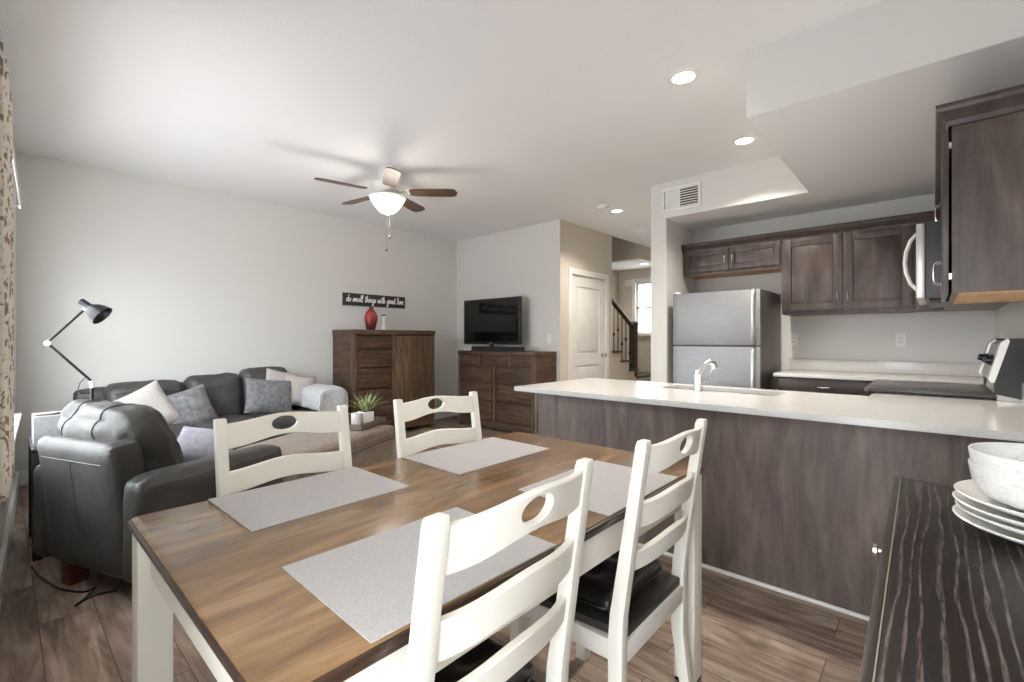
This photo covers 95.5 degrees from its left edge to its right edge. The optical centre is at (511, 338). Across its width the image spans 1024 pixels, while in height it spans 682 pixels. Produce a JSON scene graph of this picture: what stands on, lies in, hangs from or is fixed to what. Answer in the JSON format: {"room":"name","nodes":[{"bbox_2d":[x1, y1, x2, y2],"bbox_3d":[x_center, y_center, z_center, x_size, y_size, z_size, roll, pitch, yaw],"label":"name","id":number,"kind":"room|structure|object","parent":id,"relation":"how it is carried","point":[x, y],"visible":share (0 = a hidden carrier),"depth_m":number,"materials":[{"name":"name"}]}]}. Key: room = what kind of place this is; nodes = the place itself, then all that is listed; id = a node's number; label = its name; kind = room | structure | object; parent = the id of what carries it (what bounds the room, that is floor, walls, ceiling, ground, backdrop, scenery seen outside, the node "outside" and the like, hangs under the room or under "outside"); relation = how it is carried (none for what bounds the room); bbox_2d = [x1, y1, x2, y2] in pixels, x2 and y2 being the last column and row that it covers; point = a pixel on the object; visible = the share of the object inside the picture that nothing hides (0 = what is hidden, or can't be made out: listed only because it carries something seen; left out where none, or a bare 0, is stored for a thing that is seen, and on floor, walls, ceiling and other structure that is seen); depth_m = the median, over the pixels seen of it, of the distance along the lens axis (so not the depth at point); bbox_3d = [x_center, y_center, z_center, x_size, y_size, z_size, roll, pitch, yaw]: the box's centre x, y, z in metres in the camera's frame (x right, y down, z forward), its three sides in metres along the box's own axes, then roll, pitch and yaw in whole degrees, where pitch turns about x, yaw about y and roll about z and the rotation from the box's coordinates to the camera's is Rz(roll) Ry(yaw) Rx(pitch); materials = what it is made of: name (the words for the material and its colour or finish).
{"room":"dining area","nodes":[
{"label":"dining area","id":0,"kind":"room"},
{"bbox_2d":[0,40,21,548],"bbox_3d":[-1.991,-0.166,1.692,5.926,2.745,0.185,0,0,45],"label":"wall","id":1,"kind":"structure","parent":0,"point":[3,508],"depth_m":3.49,"materials":[{"name":"white paint"}]},
{"bbox_2d":[0,471,18,609],"bbox_3d":[-2.297,1.145,2.075,4.956,0.125,0.021,0,0,45],"label":"baseboard","id":2,"kind":"structure","parent":1,"relation":"attached to","point":[6,541],"depth_m":2.64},
{"bbox_2d":[0,31,23,208],"bbox_3d":[-2.386,-0.878,2.193,2.560,0.020,0.069,0,0,45],"label":"curtain rod","id":3,"kind":"object","parent":1,"relation":"attached to","point":[15,171],"visible":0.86,"depth_m":2.58,"materials":[{"name":"silver metal"}]},
{"bbox_2d":[0,42,14,504],"bbox_3d":[-1.682,-0.188,1.523,0.523,1.350,0.060,0,0,45],"label":"curtain","id":4,"kind":"object","parent":3,"relation":"hanging from","point":[7,462],"visible":1,"depth_m":1.42,"materials":[{"name":"fabric"}]},
{"bbox_2d":[16,151,456,470],"bbox_3d":[-2.603,-0.166,5.509,0.120,2.745,5.260,0,0,42],"label":"wall","id":5,"kind":"structure","parent":0,"point":[194,281],"depth_m":4.68,"materials":[{"name":"white paint"}]},
{"bbox_2d":[19,412,456,485],"bbox_3d":[-2.462,1.145,5.563,0.019,0.125,4.750,0,0,42],"label":"baseboard","id":6,"kind":"structure","parent":5,"relation":"attached to","point":[23,474],"depth_m":3.85,"materials":[{"name":"white wood"}]},
{"bbox_2d":[342,292,404,308],"bbox_3d":[-1.832,-0.511,6.246,0.027,0.160,0.934,0,0,42],"label":"wall sign","id":7,"kind":"object","parent":5,"relation":"attached to","point":[352,299],"visible":1,"depth_m":6.20,"materials":[{"name":"black wood"}]},
{"bbox_2d":[0,416,868,681],"bbox_3d":[0.662,1.267,4.598,6.400,0.120,8.900,0,0,42],"label":"floor","id":8,"kind":"structure","parent":0,"point":[751,632],"depth_m":1.89,"materials":[{"name":"brown wood"}]},
{"bbox_2d":[28,436,43,561],"bbox_3d":[-2.631,0.902,2.844,0.500,0.610,0.445,0,0,42],"label":"side table","id":9,"kind":"object","parent":8,"relation":"on","point":[33,457],"visible":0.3,"depth_m":2.82,"materials":[{"name":"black wood"}]},
{"bbox_2d":[32,411,60,446],"bbox_3d":[-2.650,0.491,2.705,0.220,0.211,0.194,0,0,42],"label":"storage box","id":10,"kind":"object","parent":9,"relation":"on","point":[43,423],"visible":0.5,"depth_m":2.60,"materials":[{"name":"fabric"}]},
{"bbox_2d":[44,299,111,399],"bbox_3d":[-2.646,0.175,2.852,0.304,0.842,0.176,0,0,-28],"label":"desk lamp","id":11,"kind":"object","parent":9,"relation":"on","point":[97,313],"visible":0.75,"depth_m":2.84,"materials":[{"name":"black metal"}]},
{"bbox_2d":[30,565,122,606],"bbox_3d":[-2.142,1.161,2.361,0.643,0.092,0.288,0,0,31],"label":"power cord","id":12,"kind":"object","parent":8,"relation":"on","point":[94,588],"visible":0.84,"depth_m":2.21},
{"bbox_2d":[33,399,282,585],"bbox_3d":[-1.869,0.758,2.511,0.888,0.899,0.826,0,0,21],"label":"armchair","id":13,"kind":"object","parent":8,"relation":"on","point":[108,464],"visible":0.73,"depth_m":2.17,"materials":[{"name":"grey leather"}]},
{"bbox_2d":[57,399,183,471],"bbox_3d":[-1.995,0.536,2.356,0.637,0.457,0.354,0,0,21],"label":"cushion","id":14,"kind":"object","parent":13,"relation":"on","point":[140,438],"depth_m":2.20,"materials":[{"name":"grey leather"}]},
{"bbox_2d":[177,426,232,462],"bbox_3d":[-1.825,0.640,2.752,0.352,0.231,0.210,0,0,-8],"label":"throw pillow","id":15,"kind":"object","parent":13,"relation":"on","point":[195,443],"visible":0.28,"depth_m":2.70,"materials":[{"name":"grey fabric"}]},
{"bbox_2d":[73,366,317,450],"bbox_3d":[-2.807,0.752,4.472,0.900,0.910,2.079,0,0,42],"label":"sofa","id":16,"kind":"object","parent":8,"relation":"on","point":[226,392],"visible":0.25,"depth_m":4.51,"materials":[{"name":"grey leather"}]},
{"bbox_2d":[102,380,184,401],"bbox_3d":[-3.344,0.640,4.245,0.342,0.532,0.596,0,0,42],"label":"cushion","id":17,"kind":"object","parent":16,"relation":"on","point":[112,392],"depth_m":4.11,"materials":[{"name":"grey leather"}]},
{"bbox_2d":[112,380,178,423],"bbox_3d":[-3.142,0.632,3.973,0.217,0.548,0.567,0,0,33],"label":"throw pillow","id":18,"kind":"object","parent":16,"relation":"on","point":[152,395],"visible":0.43,"depth_m":4.01,"materials":[{"name":"beige fabric"}]},
{"bbox_2d":[168,423,191,435],"bbox_3d":[-3.098,0.842,4.011,0.708,0.201,0.539,0,0,42],"label":"seat cushion","id":19,"kind":"object","parent":16,"relation":"on","point":[176,428],"depth_m":3.95,"materials":[{"name":"grey leather"}]},
{"bbox_2d":[167,383,218,425],"bbox_3d":[-2.947,0.642,4.241,0.194,0.443,0.482,0,0,36],"label":"throw pillow","id":20,"kind":"object","parent":16,"relation":"on","point":[193,405],"visible":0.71,"depth_m":4.21,"materials":[{"name":"grey fabric"}]},
{"bbox_2d":[183,372,243,415],"bbox_3d":[-2.981,0.604,4.645,0.343,0.531,0.501,0,0,42],"label":"cushion","id":21,"kind":"object","parent":16,"relation":"on","point":[225,391],"depth_m":4.59,"materials":[{"name":"grey leather"}]},
{"bbox_2d":[192,414,253,428],"bbox_3d":[-2.738,0.844,4.410,0.710,0.201,0.538,0,0,42],"label":"seat cushion","id":22,"kind":"object","parent":16,"relation":"on","point":[231,418],"depth_m":4.31,"materials":[{"name":"grey leather"}]},
{"bbox_2d":[239,366,286,413],"bbox_3d":[-2.663,0.559,5.000,0.346,0.525,0.484,0,0,42],"label":"cushion","id":23,"kind":"object","parent":16,"relation":"on","point":[256,372],"depth_m":4.82,"materials":[{"name":"grey fabric"}]},
{"bbox_2d":[244,378,291,412],"bbox_3d":[-2.477,0.582,4.747,0.190,0.396,0.501,0,0,45],"label":"throw pillow","id":24,"kind":"object","parent":16,"relation":"on","point":[261,395],"visible":0.99,"depth_m":4.68,"materials":[{"name":"grey fabric"}]},
{"bbox_2d":[245,407,311,428],"bbox_3d":[-2.375,0.842,4.806,0.707,0.200,0.537,0,0,42],"label":"seat cushion","id":25,"kind":"object","parent":16,"relation":"on","point":[282,422],"depth_m":4.56,"materials":[{"name":"grey leather"}]},
{"bbox_2d":[266,368,297,380],"bbox_3d":[-2.479,0.507,4.978,0.400,0.402,0.128,0,0,-42],"label":"throw pillow","id":26,"kind":"object","parent":16,"relation":"on","point":[271,374],"visible":0.22,"depth_m":4.95,"materials":[{"name":"beige fabric"}]},
{"bbox_2d":[285,375,315,404],"bbox_3d":[-2.276,0.557,5.023,0.158,0.351,0.377,0,0,38],"label":"throw pillow","id":27,"kind":"object","parent":16,"relation":"on","point":[297,383],"visible":0.56,"depth_m":4.95,"materials":[{"name":"beige fabric"}]},
{"bbox_2d":[296,383,347,411],"bbox_3d":[-2.090,0.629,5.044,0.682,0.278,0.341,0,0,42],"label":"throw blanket","id":28,"kind":"object","parent":16,"relation":"on","point":[320,397],"visible":0.83,"depth_m":4.83,"materials":[{"name":"white fabric"}]},
{"bbox_2d":[213,405,351,496],"bbox_3d":[-0.640,0.732,1.505,0.501,0.950,0.449,0,0,42],"label":"dining chair","id":29,"kind":"object","parent":8,"relation":"on","point":[236,434],"visible":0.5,"depth_m":1.62,"materials":[{"name":"white paint"}]},
{"bbox_2d":[236,424,394,481],"bbox_3d":[-1.479,0.970,3.599,0.632,0.474,1.212,0,0,15],"label":"ottoman","id":30,"kind":"object","parent":8,"relation":"on","point":[374,444],"visible":0.37,"depth_m":3.55,"materials":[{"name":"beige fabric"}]},
{"bbox_2d":[349,417,385,429],"bbox_3d":[-1.282,0.712,3.944,0.250,0.045,0.400,0,0,13],"label":"serving tray","id":31,"kind":"object","parent":30,"relation":"on","point":[377,420],"visible":0.45,"depth_m":3.84,"materials":[{"name":"brown wood"}]},
{"bbox_2d":[351,412,361,424],"bbox_3d":[-1.300,0.667,3.887,0.084,0.096,0.084,0,0,42],"label":"candle jar","id":32,"kind":"object","parent":31,"relation":"on","point":[356,417],"visible":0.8,"depth_m":3.86,"materials":[{"name":"white ceramic"}]},
{"bbox_2d":[342,392,387,423],"bbox_3d":[-1.249,0.574,4.022,0.395,0.282,0.296,0,0,-11],"label":"potted plant","id":33,"kind":"object","parent":31,"relation":"on","point":[367,414],"visible":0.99,"depth_m":3.96,"materials":[{"name":"green plant"}]},
{"bbox_2d":[332,329,434,429],"bbox_3d":[-1.640,0.547,6.062,0.503,1.320,1.216,0,0,42],"label":"chest","id":34,"kind":"object","parent":8,"relation":"on","point":[397,364],"visible":0.66,"depth_m":5.79,"materials":[{"name":"brown wood"}]},
{"bbox_2d":[364,307,377,329],"bbox_3d":[-1.786,-0.259,5.888,0.162,0.290,0.162,0,0,42],"label":"vase","id":35,"kind":"object","parent":34,"relation":"on","point":[370,318],"visible":0.88,"depth_m":5.83,"materials":[{"name":"red ceramic"}]},
{"bbox_2d":[381,315,386,329],"bbox_3d":[-1.662,-0.214,6.026,0.072,0.201,0.072,0,0,42],"label":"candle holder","id":36,"kind":"object","parent":34,"relation":"on","point":[383,327],"visible":0.96,"depth_m":6.01,"materials":[{"name":"white ceramic"}]},
{"bbox_2d":[128,432,703,681],"bbox_3d":[-0.137,0.827,1.410,0.895,0.760,1.480,0,0,42],"label":"dining table","id":37,"kind":"object","parent":8,"relation":"on","point":[226,583],"visible":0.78,"depth_m":1.05,"materials":[{"name":"brown wood"}]},
{"bbox_2d":[208,467,409,531],"bbox_3d":[-0.576,0.445,1.348,0.320,0.002,0.442,0,0,42],"label":"placemat","id":38,"kind":"object","parent":37,"relation":"on","point":[256,509],"visible":1,"depth_m":1.30,"materials":[{"name":"white fabric"}]},
{"bbox_2d":[282,507,555,642],"bbox_3d":[-0.176,0.445,0.956,0.330,0.002,0.442,0,0,43],"label":"placemat","id":39,"kind":"object","parent":37,"relation":"on","point":[369,583],"visible":0.79,"depth_m":0.87,"materials":[{"name":"white fabric"}]},
{"bbox_2d":[402,437,549,474],"bbox_3d":[-0.130,0.445,1.819,0.327,0.002,0.485,0,0,42],"label":"placemat","id":40,"kind":"object","parent":37,"relation":"on","point":[463,458],"visible":1,"depth_m":1.79,"materials":[{"name":"white fabric"}]},
{"bbox_2d":[518,461,677,515],"bbox_3d":[0.277,0.445,1.436,0.304,0.002,0.438,0,0,42],"label":"placemat","id":41,"kind":"object","parent":37,"relation":"on","point":[610,484],"visible":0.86,"depth_m":1.42,"materials":[{"name":"white fabric"}]},
{"bbox_2d":[393,391,534,625],"bbox_3d":[-0.187,0.732,1.974,0.449,0.950,0.501,0,0,-45],"label":"dining chair","id":42,"kind":"object","parent":8,"relation":"on","point":[408,411],"visible":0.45,"depth_m":2.11,"materials":[{"name":"white paint"}]},
{"bbox_2d":[405,457,593,681],"bbox_3d":[-0.141,0.732,0.972,0.501,0.950,0.449,0,0,40],"label":"dining chair","id":43,"kind":"object","parent":8,"relation":"on","point":[446,547],"visible":1,"depth_m":0.77,"materials":[{"name":"white paint"}]},
{"bbox_2d":[435,638,532,681],"bbox_3d":[-0.193,0.745,1.026,0.372,0.076,0.372,0,0,40],"label":"cushion","id":44,"kind":"object","parent":43,"relation":"on","point":[471,660],"visible":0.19,"depth_m":1.03,"materials":[{"name":"black leather"}]},
{"bbox_2d":[458,350,556,433],"bbox_3d":[-0.098,0.683,6.301,1.402,1.047,0.461,0,0,42],"label":"dresser","id":45,"kind":"object","parent":8,"relation":"on","point":[494,375],"visible":0.84,"depth_m":6.00,"materials":[{"name":"brown wood"}]},
{"bbox_2d":[464,296,521,345],"bbox_3d":[-0.294,-0.203,6.502,1.095,0.724,0.189,0,0,42],"label":"television","id":46,"kind":"object","parent":45,"relation":"on","point":[492,321],"visible":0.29,"depth_m":6.44,"materials":[{"name":"black plastic"}]},
{"bbox_2d":[472,346,524,351],"bbox_3d":[-0.202,0.130,6.191,0.920,0.060,0.072,0,0,42],"label":"soundbar","id":47,"kind":"object","parent":45,"relation":"on","point":[474,348],"visible":0.99,"depth_m":6.14,"materials":[{"name":"black plastic"}]},
{"bbox_2d":[472,347,519,350],"bbox_3d":[-0.225,0.130,6.165,0.880,0.044,0.003,0,0,42],"label":"grille","id":48,"kind":"object","parent":47,"relation":"attached to","point":[473,348],"depth_m":6.14,"materials":[{"name":"fabric"}]},
{"bbox_2d":[510,418,706,681],"bbox_3d":[0.311,0.732,1.477,0.501,0.950,0.449,0,0,41],"label":"dining chair","id":49,"kind":"object","parent":8,"relation":"on","point":[630,622],"visible":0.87,"depth_m":1.30,"materials":[{"name":"white paint"}]},
{"bbox_2d":[556,550,661,612],"bbox_3d":[0.255,0.747,1.527,0.372,0.080,0.372,0,0,41],"label":"cushion","id":50,"kind":"object","parent":49,"relation":"on","point":[596,586],"visible":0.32,"depth_m":1.38,"materials":[{"name":"black leather"}]},
{"bbox_2d":[612,298,650,381],"bbox_3d":[1.720,0.268,7.512,1.530,1.878,2.658,0,0,42],"label":"staircase","id":51,"kind":"structure","parent":8,"relation":"on","point":[625,369],"depth_m":7.40,"materials":[{"name":"brown paint"}]},
{"bbox_2d":[673,288,779,389],"bbox_3d":[2.059,0.377,4.485,0.770,1.660,0.791,0,0,42],"label":"refrigerator","id":52,"kind":"object","parent":8,"relation":"on","point":[738,330],"visible":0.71,"depth_m":4.21,"materials":[{"name":"metal"}]},
{"bbox_2d":[535,389,1023,615],"bbox_3d":[1.277,0.777,2.686,2.400,0.860,0.684,0,0,42],"label":"base cabinet","id":53,"kind":"object","parent":8,"relation":"on","point":[798,506],"visible":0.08,"depth_m":2.20,"materials":[{"name":"brown wood"}]},
{"bbox_2d":[638,543,869,620],"bbox_3d":[1.269,1.198,2.686,2.421,0.018,0.697,0,0,42],"label":"baseboard","id":54,"kind":"structure","parent":53,"relation":"attached to","point":[824,604],"depth_m":2.20,"materials":[{"name":"white wood"}]},
{"bbox_2d":[514,378,1023,441],"bbox_3d":[1.282,0.282,2.709,2.428,0.130,1.105,0,0,42],"label":"countertop","id":55,"kind":"structure","parent":53,"relation":"on","point":[1000,420],"depth_m":2.25,"materials":[{"name":"stone"}]},
{"bbox_2d":[693,360,717,391],"bbox_3d":[1.174,0.221,2.825,0.146,0.193,0.059,0,0,-3],"label":"kitchen faucet","id":56,"kind":"object","parent":55,"relation":"on","point":[698,373],"visible":1,"depth_m":2.80,"materials":[{"name":"silver metal"}]},
{"bbox_2d":[778,377,874,395],"bbox_3d":[2.991,0.765,3.792,1.353,0.884,0.622,0,0,42],"label":"base cabinet","id":57,"kind":"object","parent":8,"relation":"on","point":[832,386],"visible":0.03,"depth_m":3.81,"materials":[{"name":"brown wood"}]},
{"bbox_2d":[773,358,983,383],"bbox_3d":[2.874,0.256,3.678,1.373,0.135,0.949,0,0,42],"label":"countertop","id":58,"kind":"structure","parent":57,"relation":"on","point":[863,370],"depth_m":3.85,"materials":[{"name":"stone"}]},
{"bbox_2d":[859,476,1023,681],"bbox_3d":[0.724,0.782,0.616,0.425,0.850,1.245,0,0,42],"label":"sideboard","id":59,"kind":"object","parent":8,"relation":"on","point":[948,601],"visible":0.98,"depth_m":0.64,"materials":[{"name":"black wood"}]},
{"bbox_2d":[952,504,1023,544],"bbox_3d":[0.964,0.344,0.816,0.280,0.026,0.280,0,0,42],"label":"dinner plate","id":60,"kind":"object","parent":59,"relation":"on","point":[1006,534],"visible":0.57,"depth_m":0.85,"materials":[{"name":"white ceramic"}]},
{"bbox_2d":[955,499,1023,534],"bbox_3d":[0.969,0.329,0.815,0.280,0.026,0.280,0,0,42],"label":"dinner plate","id":61,"kind":"object","parent":60,"relation":"on","point":[1013,528],"visible":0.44,"depth_m":0.84,"materials":[{"name":"white ceramic"}]},
{"bbox_2d":[952,490,1023,527],"bbox_3d":[0.963,0.314,0.814,0.280,0.026,0.280,0,0,42],"label":"dinner plate","id":62,"kind":"object","parent":61,"relation":"on","point":[1008,518],"visible":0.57,"depth_m":0.85,"materials":[{"name":"white ceramic"}]},
{"bbox_2d":[953,479,1023,517],"bbox_3d":[0.967,0.299,0.816,0.280,0.026,0.280,0,0,42],"label":"dinner plate","id":63,"kind":"object","parent":62,"relation":"on","point":[969,489],"visible":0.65,"depth_m":0.87,"materials":[{"name":"white ceramic"}]},
{"bbox_2d":[968,457,1023,510],"bbox_3d":[0.957,0.268,0.819,0.220,0.074,0.220,0,0,42],"label":"bowl","id":64,"kind":"object","parent":63,"relation":"on","point":[1008,489],"visible":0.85,"depth_m":0.81,"materials":[{"name":"white ceramic"}]},
{"bbox_2d":[968,442,1023,476],"bbox_3d":[0.957,0.243,0.819,0.220,0.074,0.220,0,0,42],"label":"bowl","id":65,"kind":"object","parent":64,"relation":"in","point":[1008,458],"visible":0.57,"depth_m":0.88,"materials":[{"name":"white ceramic"}]},
{"bbox_2d":[864,338,1023,402],"bbox_3d":[2.552,0.592,2.816,0.676,1.190,0.758,0,0,42],"label":"range","id":66,"kind":"object","parent":8,"relation":"on","point":[1001,367],"visible":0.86,"depth_m":2.46,"materials":[{"name":"black glass"}]},
{"bbox_2d":[868,379,996,398],"bbox_3d":[2.537,0.296,2.829,0.535,0.022,0.750,0,0,42],"label":"cooktop","id":67,"kind":"object","parent":66,"relation":"in","point":[985,390],"depth_m":2.67,"materials":[{"name":"black glass"}]},
{"bbox_2d":[0,0,882,247],"bbox_3d":[0.662,-1.598,4.598,6.400,0.120,8.900,0,0,42],"label":"ceiling","id":68,"kind":"structure","parent":0,"point":[534,112],"depth_m":2.97,"materials":[{"name":"white paint"}]},
{"bbox_2d":[314,167,456,250],"bbox_3d":[-1.171,-1.167,4.242,1.195,0.742,1.204,0,0,42],"label":"ceiling fan","id":69,"kind":"object","parent":68,"relation":"hanging from","point":[386,197],"visible":1,"depth_m":4.16,"materials":[{"name":"brown wood"}]},
{"bbox_2d":[597,204,609,209],"bbox_3d":[1.056,-1.518,5.375,0.144,0.040,0.144,0,0,42],"label":"smoke detector","id":70,"kind":"object","parent":68,"relation":"attached to","point":[602,206],"visible":1,"depth_m":5.33,"materials":[{"name":"white plastic"}]},
{"bbox_2d":[609,209,624,212],"bbox_3d":[1.259,-1.535,5.583,0.180,0.006,0.180,0,0,42],"label":"recessed light","id":71,"kind":"object","parent":68,"relation":"in","point":[612,210],"visible":1,"depth_m":5.56,"materials":[{"name":"beige"}]},
{"bbox_2d":[667,68,699,85],"bbox_3d":[1.008,-1.535,2.732,0.180,0.006,0.180,0,0,42],"label":"recessed light","id":72,"kind":"object","parent":68,"relation":"in","point":[682,77],"visible":1,"depth_m":2.73,"materials":[{"name":"beige"}]},
{"bbox_2d":[731,136,756,145],"bbox_3d":[1.800,-1.535,3.606,0.180,0.006,0.180,0,0,42],"label":"recessed light","id":73,"kind":"object","parent":68,"relation":"in","point":[744,140],"visible":1,"depth_m":3.60,"materials":[{"name":"beige"}]},
{"bbox_2d":[457,219,559,395],"bbox_3d":[-0.087,-0.166,6.696,2.010,2.745,0.120,0,0,42],"label":"wall","id":74,"kind":"structure","parent":0,"point":[524,262],"depth_m":6.39,"materials":[{"name":"white paint"}]},
{"bbox_2d":[547,334,550,342],"bbox_3d":[0.484,-0.003,6.090,0.072,0.116,0.010,0,0,42],"label":"light switch","id":75,"kind":"object","parent":74,"relation":"attached to","point":[548,335],"visible":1,"depth_m":6.09,"materials":[{"name":"white plastic"}]},
{"bbox_2d":[560,219,650,380],"bbox_3d":[1.659,-0.171,7.199,0.140,2.755,3.209,0,0,42],"label":"wall","id":76,"kind":"structure","parent":0,"point":[582,248],"depth_m":6.34,"materials":[{"name":"beige paint"}]},
{"bbox_2d":[568,267,608,379],"bbox_3d":[1.083,0.132,6.478,0.019,2.150,1.010,0,0,42],"label":"trim","id":77,"kind":"structure","parent":76,"relation":"attached to","point":[571,271],"depth_m":6.22,"materials":[{"name":"white wood"}]},
{"bbox_2d":[573,275,605,379],"bbox_3d":[1.078,0.169,6.475,0.103,2.056,0.854,0,0,42],"label":"door","id":78,"kind":"structure","parent":76,"relation":"in","point":[588,293],"depth_m":6.50,"materials":[{"name":"white paint"}]},
{"bbox_2d":[612,270,616,350],"bbox_3d":[0.958,-0.993,7.915,0.120,4.400,3.090,0,0,42],"label":"wall","id":79,"kind":"structure","parent":0,"point":[614,273],"depth_m":8.94,"materials":[{"name":"beige paint"}]},
{"bbox_2d":[612,236,640,262],"bbox_3d":[1.735,-2.253,7.960,0.970,1.880,0.120,0,0,42],"label":"wall","id":80,"kind":"structure","parent":0,"point":[622,250],"depth_m":7.78,"materials":[{"name":"beige paint"}]},
{"bbox_2d":[612,260,650,270],"bbox_3d":[2.088,-1.373,8.349,0.970,0.120,0.930,0,0,42],"label":"ceiling","id":81,"kind":"structure","parent":0,"point":[627,265],"depth_m":8.31,"materials":[{"name":"white paint"}]},
{"bbox_2d":[617,268,650,371],"bbox_3d":[3.014,-0.993,8.231,2.800,4.400,0.140,0,0,42],"label":"wall","id":82,"kind":"structure","parent":0,"point":[624,293],"depth_m":8.86,"materials":[{"name":"beige paint"}]},
{"bbox_2d":[625,280,633,285],"bbox_3d":[2.232,-1.063,8.813,0.170,0.110,0.047,0,0,42],"label":"door chime","id":83,"kind":"object","parent":82,"relation":"attached to","point":[627,282],"visible":1,"depth_m":8.79,"materials":[{"name":"white plastic"}]},
{"bbox_2d":[632,277,650,335],"bbox_3d":[2.541,-0.583,8.536,0.790,1.100,0.046,0,0,42],"label":"trim","id":84,"kind":"structure","parent":82,"relation":"attached to","point":[648,278],"depth_m":8.75,"materials":[{"name":"white wood"}]},
{"bbox_2d":[636,281,650,333],"bbox_3d":[2.592,-0.578,8.592,0.610,0.970,0.050,0,0,42],"label":"window","id":85,"kind":"structure","parent":82,"relation":"in","point":[638,294],"depth_m":8.76,"materials":[{"name":"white glass"}]},
{"bbox_2d":[651,218,693,382],"bbox_3d":[2.682,-0.166,5.976,0.160,2.745,3.645,0,0,42],"label":"wall","id":86,"kind":"structure","parent":0,"point":[667,236],"depth_m":4.65,"materials":[{"name":"white paint"}]},
{"bbox_2d":[662,181,700,212],"bbox_3d":[1.620,-1.358,4.463,0.380,0.230,0.014,0,0,42],"label":"air vent","id":87,"kind":"object","parent":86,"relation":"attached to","point":[685,196],"visible":1,"depth_m":4.46,"materials":[{"name":"white plastic"}]},
{"bbox_2d":[694,194,994,370],"bbox_3d":[2.938,-0.166,4.342,2.415,2.745,0.120,0,0,42],"label":"wall","id":88,"kind":"structure","parent":0,"point":[943,336],"depth_m":4.11,"materials":[{"name":"white paint"}]},
{"bbox_2d":[684,241,781,279],"bbox_3d":[2.221,-0.788,4.653,0.905,0.279,0.382,0,0,42],"label":"upper cabinet","id":89,"kind":"object","parent":88,"relation":"attached to","point":[763,258],"visible":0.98,"depth_m":4.53,"materials":[{"name":"brown wood"}]},
{"bbox_2d":[789,334,797,345],"bbox_3d":[2.704,0.007,4.467,0.072,0.116,0.010,0,0,42],"label":"wall outlet","id":90,"kind":"object","parent":88,"relation":"attached to","point":[793,338],"visible":1,"depth_m":4.46,"materials":[{"name":"white plastic"}]},
{"bbox_2d":[667,36,1023,230],"bbox_3d":[2.037,-1.363,3.438,2.295,0.350,2.430,0,0,42],"label":"ceiling","id":91,"kind":"structure","parent":88,"relation":"attached to","point":[873,141],"depth_m":2.71,"materials":[{"name":"white paint"}]},
{"bbox_2d":[782,224,915,315],"bbox_3d":[2.897,-0.574,4.039,0.918,0.709,0.382,0,0,42],"label":"upper cabinet","id":92,"kind":"object","parent":88,"relation":"attached to","point":[858,272],"visible":1,"depth_m":3.90,"materials":[{"name":"brown wood"}]},
{"bbox_2d":[790,358,982,376],"bbox_3d":[2.874,0.240,3.678,1.373,0.104,0.949,0,0,42],"label":"backsplash","id":93,"kind":"structure","parent":88,"relation":"attached to","point":[899,367],"depth_m":3.97,"materials":[{"name":"stone"}]},
{"bbox_2d":[895,333,906,346],"bbox_3d":[3.291,0.007,3.934,0.072,0.116,0.010,0,0,42],"label":"wall outlet","id":94,"kind":"object","parent":88,"relation":"attached to","point":[900,338],"visible":1,"depth_m":3.93,"materials":[{"name":"white plastic"}]},
{"bbox_2d":[995,302,1023,338],"bbox_3d":[1.923,-0.166,1.516,0.120,2.745,5.430,0,0,42],"label":"wall","id":95,"kind":"structure","parent":0,"point":[1009,318],"depth_m":2.83,"materials":[{"name":"white paint"}]},
{"bbox_2d":[651,0,1023,220],"bbox_3d":[1.839,-1.363,3.216,1.068,0.349,2.867,0,0,4],"label":"soffit","id":96,"kind":"structure","parent":95,"relation":"attached to","point":[884,38],"depth_m":2.22,"materials":[{"name":"white paint"}]},
{"bbox_2d":[934,204,940,221],"bbox_3d":[2.682,-0.780,2.698,0.342,0.235,0.760,0,0,42],"label":"upper cabinet","id":97,"kind":"object","parent":95,"relation":"attached to","point":[936,208],"visible":0.09,"depth_m":2.78,"materials":[{"name":"metal"}]},
{"bbox_2d":[902,221,1008,307],"bbox_3d":[2.629,-0.424,2.743,0.474,0.438,0.723,0,0,42],"label":"microwave","id":98,"kind":"object","parent":97,"relation":"attached to","point":[928,235],"visible":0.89,"depth_m":2.57,"materials":[{"name":"metal"}]},
{"bbox_2d":[915,219,1007,311],"bbox_3d":[3.216,-0.560,3.368,0.452,0.675,0.946,0,0,42],"label":"upper cabinet","id":99,"kind":"object","parent":95,"relation":"attached to","point":[918,308],"visible":0.02,"depth_m":3.57,"materials":[{"name":"brown wood"}]},
{"bbox_2d":[932,111,1023,303],"bbox_3d":[2.173,-0.541,2.142,0.350,0.713,0.743,0,0,42],"label":"upper cabinet","id":100,"kind":"object","parent":95,"relation":"attached to","point":[982,261],"visible":1,"depth_m":1.89,"materials":[{"name":"brown wood"}]},
{"bbox_2d":[681,84,1023,253],"bbox_3d":[1.904,-0.930,3.285,2.284,0.085,2.175,0,0,42],"label":"crown molding","id":101,"kind":"structure","parent":100,"relation":"attached to","point":[1009,100],"depth_m":2.76,"materials":[{"name":"brown wood"}]},
{"bbox_2d":[1022,383,1023,403],"bbox_3d":[2.190,0.267,1.917,0.020,0.100,1.053,0,0,42],"label":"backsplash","id":102,"kind":"structure","parent":95,"relation":"attached to","point":[1022,383],"depth_m":2.27,"materials":[{"name":"stone"}]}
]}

